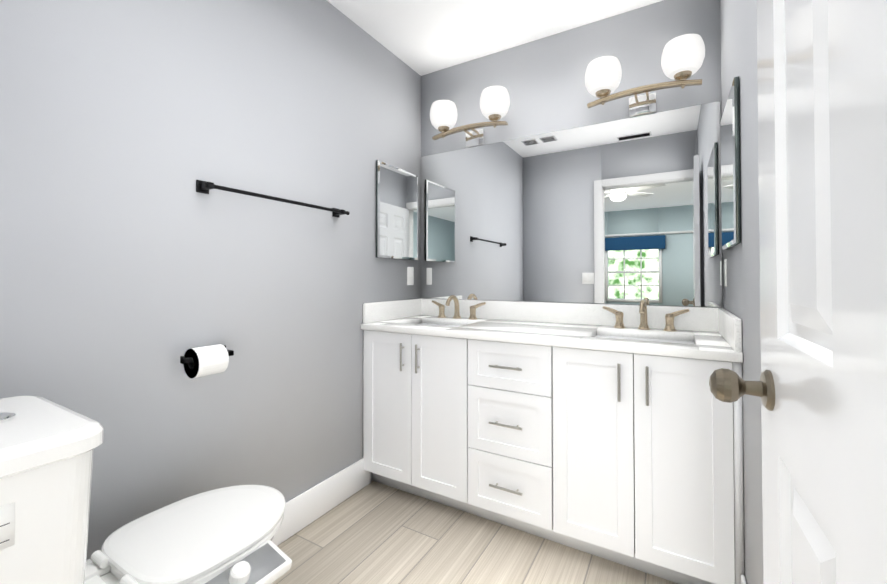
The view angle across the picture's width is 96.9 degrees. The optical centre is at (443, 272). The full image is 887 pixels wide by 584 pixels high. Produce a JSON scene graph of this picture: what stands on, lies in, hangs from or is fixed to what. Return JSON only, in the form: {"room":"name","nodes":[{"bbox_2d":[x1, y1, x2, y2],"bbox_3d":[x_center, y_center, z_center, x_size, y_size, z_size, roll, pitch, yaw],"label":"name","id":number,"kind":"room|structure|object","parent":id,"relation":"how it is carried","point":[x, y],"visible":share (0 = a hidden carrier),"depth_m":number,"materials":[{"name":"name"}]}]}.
{"room":"bathroom","nodes":[
{"label":"bathroom","id":0,"kind":"room"},
{"bbox_2d":[0,0,420,559],"bbox_3d":[-0.735,-0.092,1.756,0.100,2.510,2.332,0,-1,30],"label":"wall","id":1,"kind":"structure","parent":0,"point":[134,265],"depth_m":1.40,"materials":[{"name":"grey paint"}]},
{"bbox_2d":[180,344,233,377],"bbox_3d":[-0.825,0.308,1.381,0.115,0.100,0.185,0,-1,30],"label":"toilet paper holder","id":2,"kind":"object","parent":1,"relation":"attached to","point":[203,361],"visible":1,"depth_m":1.33,"materials":[{"name":"white paper"}]},
{"bbox_2d":[196,180,349,217],"bbox_3d":[-0.679,-0.304,1.696,0.057,0.044,0.714,0,-1,30],"label":"towel rail","id":3,"kind":"object","parent":1,"relation":"attached to","point":[205,187],"visible":1,"depth_m":1.56,"materials":[{"name":"black metal"}]},
{"bbox_2d":[272,458,370,545],"bbox_3d":[-0.808,1.080,1.497,0.016,0.158,1.600,0,-1,30],"label":"baseboard","id":4,"kind":"structure","parent":1,"relation":"attached to","point":[308,507],"depth_m":1.87,"materials":[{"name":"white wood"}]},
{"bbox_2d":[363,299,420,322],"bbox_3d":[-0.294,0.227,2.382,0.020,0.110,0.553,0,-1,30],"label":"backsplash","id":5,"kind":"structure","parent":1,"relation":"attached to","point":[398,309],"depth_m":2.33,"materials":[{"name":"white stone"}]},
{"bbox_2d":[376,160,417,259],"bbox_3d":[-0.277,-0.361,2.421,0.018,0.557,0.408,0,-1,30],"label":"medicine cabinet mirror","id":6,"kind":"object","parent":1,"relation":"attached to","point":[396,213],"visible":0.87,"depth_m":2.39,"materials":[{"name":"silver metal"}]},
{"bbox_2d":[407,267,413,284],"bbox_3d":[-0.216,0.025,2.547,0.009,0.118,0.072,0,-1,30],"label":"electrical outlet","id":7,"kind":"object","parent":1,"relation":"attached to","point":[410,275],"visible":1,"depth_m":2.54,"materials":[{"name":"white plastic"}]},
{"bbox_2d":[272,480,677,583],"bbox_3d":[0.028,1.181,1.291,1.867,0.050,2.332,0,-1,30],"label":"floor","id":8,"kind":"structure","parent":0,"point":[373,532],"depth_m":1.64,"materials":[{"name":"brown wood"}]},
{"bbox_2d":[0,396,291,583],"bbox_3d":[-0.727,0.718,0.971,0.490,0.866,0.750,0,-1,30],"label":"toilet","id":9,"kind":"object","parent":8,"relation":"on","point":[224,535],"visible":1,"depth_m":0.85,"materials":[{"name":"white ceramic"}]},
{"bbox_2d":[361,319,743,583],"bbox_3d":[0.413,0.736,1.956,1.664,0.858,0.602,0,-1,30],"label":"bathroom vanity","id":10,"kind":"object","parent":8,"relation":"on","point":[612,432],"depth_m":1.59,"materials":[{"name":"white wood"}]},
{"bbox_2d":[377,315,700,354],"bbox_3d":[0.417,0.292,1.968,1.421,0.032,0.588,0,-1,30],"label":"countertop","id":11,"kind":"structure","parent":10,"relation":"on","point":[585,334],"depth_m":1.82,"materials":[{"name":"white stone"}]},
{"bbox_2d":[413,319,460,326],"bbox_3d":[-0.036,0.370,2.204,0.412,0.142,0.312,0,-1,30],"label":"sink","id":12,"kind":"object","parent":11,"relation":"in","point":[414,320],"depth_m":2.36,"materials":[{"name":"white ceramic"}]},
{"bbox_2d":[429,295,484,318],"bbox_3d":[0.057,0.210,2.366,0.375,0.144,0.156,0,-1,30],"label":"faucet","id":13,"kind":"object","parent":11,"relation":"on","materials":[{"name":"gold metal"}]},
{"bbox_2d":[601,300,688,330],"bbox_3d":[0.939,0.202,1.849,0.375,0.144,0.156,0,-1,30],"label":"faucet","id":14,"kind":"object","parent":11,"relation":"on","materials":[{"name":"gold metal"}]},
{"bbox_2d":[597,331,700,346],"bbox_3d":[0.846,0.362,1.688,0.411,0.142,0.312,0,-1,30],"label":"sink","id":15,"kind":"object","parent":11,"relation":"in","point":[608,334],"depth_m":1.79,"materials":[{"name":"white ceramic"}]},
{"bbox_2d":[327,0,662,75],"bbox_3d":[0.028,-1.394,1.329,1.867,0.080,2.332,0,-1,30],"label":"ceiling","id":16,"kind":"structure","parent":0,"point":[421,37],"depth_m":2.11,"materials":[{"name":"white paint"}]},
{"bbox_2d":[421,299,716,330],"bbox_3d":[0.560,0.224,2.214,1.664,0.110,0.020,0,-1,30],"label":"backsplash","id":17,"kind":"structure","parent":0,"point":[700,318],"depth_m":2.12,"materials":[{"name":"white stone"}]},
{"bbox_2d":[421,0,723,307],"bbox_3d":[0.592,-0.085,2.273,1.667,2.510,0.100,0,-1,30],"label":"wall","id":18,"kind":"structure","parent":0,"point":[542,81],"depth_m":2.16,"materials":[{"name":"grey paint"}]},
{"bbox_2d":[430,86,509,147],"bbox_3d":[0.153,-0.915,2.371,0.517,0.259,0.192,0,-1,30],"label":"sconce","id":19,"kind":"object","parent":18,"relation":"attached to","point":[494,103],"visible":1,"depth_m":2.37,"materials":[{"name":"white glass"}]},
{"bbox_2d":[421,101,722,306],"bbox_3d":[0.564,-0.309,2.229,1.659,0.952,0.006,0,-1,30],"label":"mirror","id":20,"kind":"object","parent":18,"relation":"attached to","point":[626,211],"visible":0.95,"depth_m":2.11,"materials":[{"name":"silver metal"}]},
{"bbox_2d":[585,34,704,116],"bbox_3d":[0.956,-0.922,1.901,0.517,0.259,0.192,0,-1,30],"label":"sconce","id":21,"kind":"object","parent":18,"relation":"attached to","point":[682,57],"visible":1,"depth_m":1.90,"materials":[{"name":"white glass"}]},
{"bbox_2d":[720,0,762,583],"bbox_3d":[0.790,-0.105,0.863,0.100,2.510,2.332,0,-1,30],"label":"wall","id":22,"kind":"structure","parent":0,"point":[741,289],"depth_m":1.20,"materials":[{"name":"grey paint"}]},
{"bbox_2d":[724,259,726,285],"bbox_3d":[1.237,0.002,1.717,0.010,0.118,0.072,0,-1,30],"label":"light switch","id":23,"kind":"object","parent":22,"relation":"attached to","point":[725,266],"visible":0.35,"depth_m":1.71,"materials":[{"name":"white plastic"}]},
{"bbox_2d":[717,308,742,354],"bbox_3d":[1.125,0.214,1.552,0.020,0.110,0.553,0,-1,30],"label":"backsplash","id":24,"kind":"structure","parent":22,"relation":"attached to","point":[729,326],"depth_m":1.41,"materials":[{"name":"white stone"}]},
{"bbox_2d":[721,76,740,249],"bbox_3d":[1.086,-0.375,1.493,0.018,0.557,0.410,0,-1,30],"label":"medicine cabinet mirror","id":25,"kind":"object","parent":22,"relation":"attached to","point":[730,181],"visible":1,"depth_m":1.37,"materials":[{"name":"silver metal"}]},
{"bbox_2d":[741,575,746,583],"bbox_3d":[0.601,1.067,0.635,0.013,0.158,1.536,0,-1,30],"label":"baseboard","id":26,"kind":"structure","parent":22,"relation":"attached to","point":[743,580],"depth_m":1.28,"materials":[{"name":"white wood"}]},
{"bbox_2d":[709,0,886,583],"bbox_3d":[0.361,0.108,0.373,0.139,2.045,0.813,0,-1,30],"label":"door","id":27,"kind":"structure","parent":22,"relation":"in","point":[819,388],"depth_m":0.46,"materials":[{"name":"white wood"}]}
]}

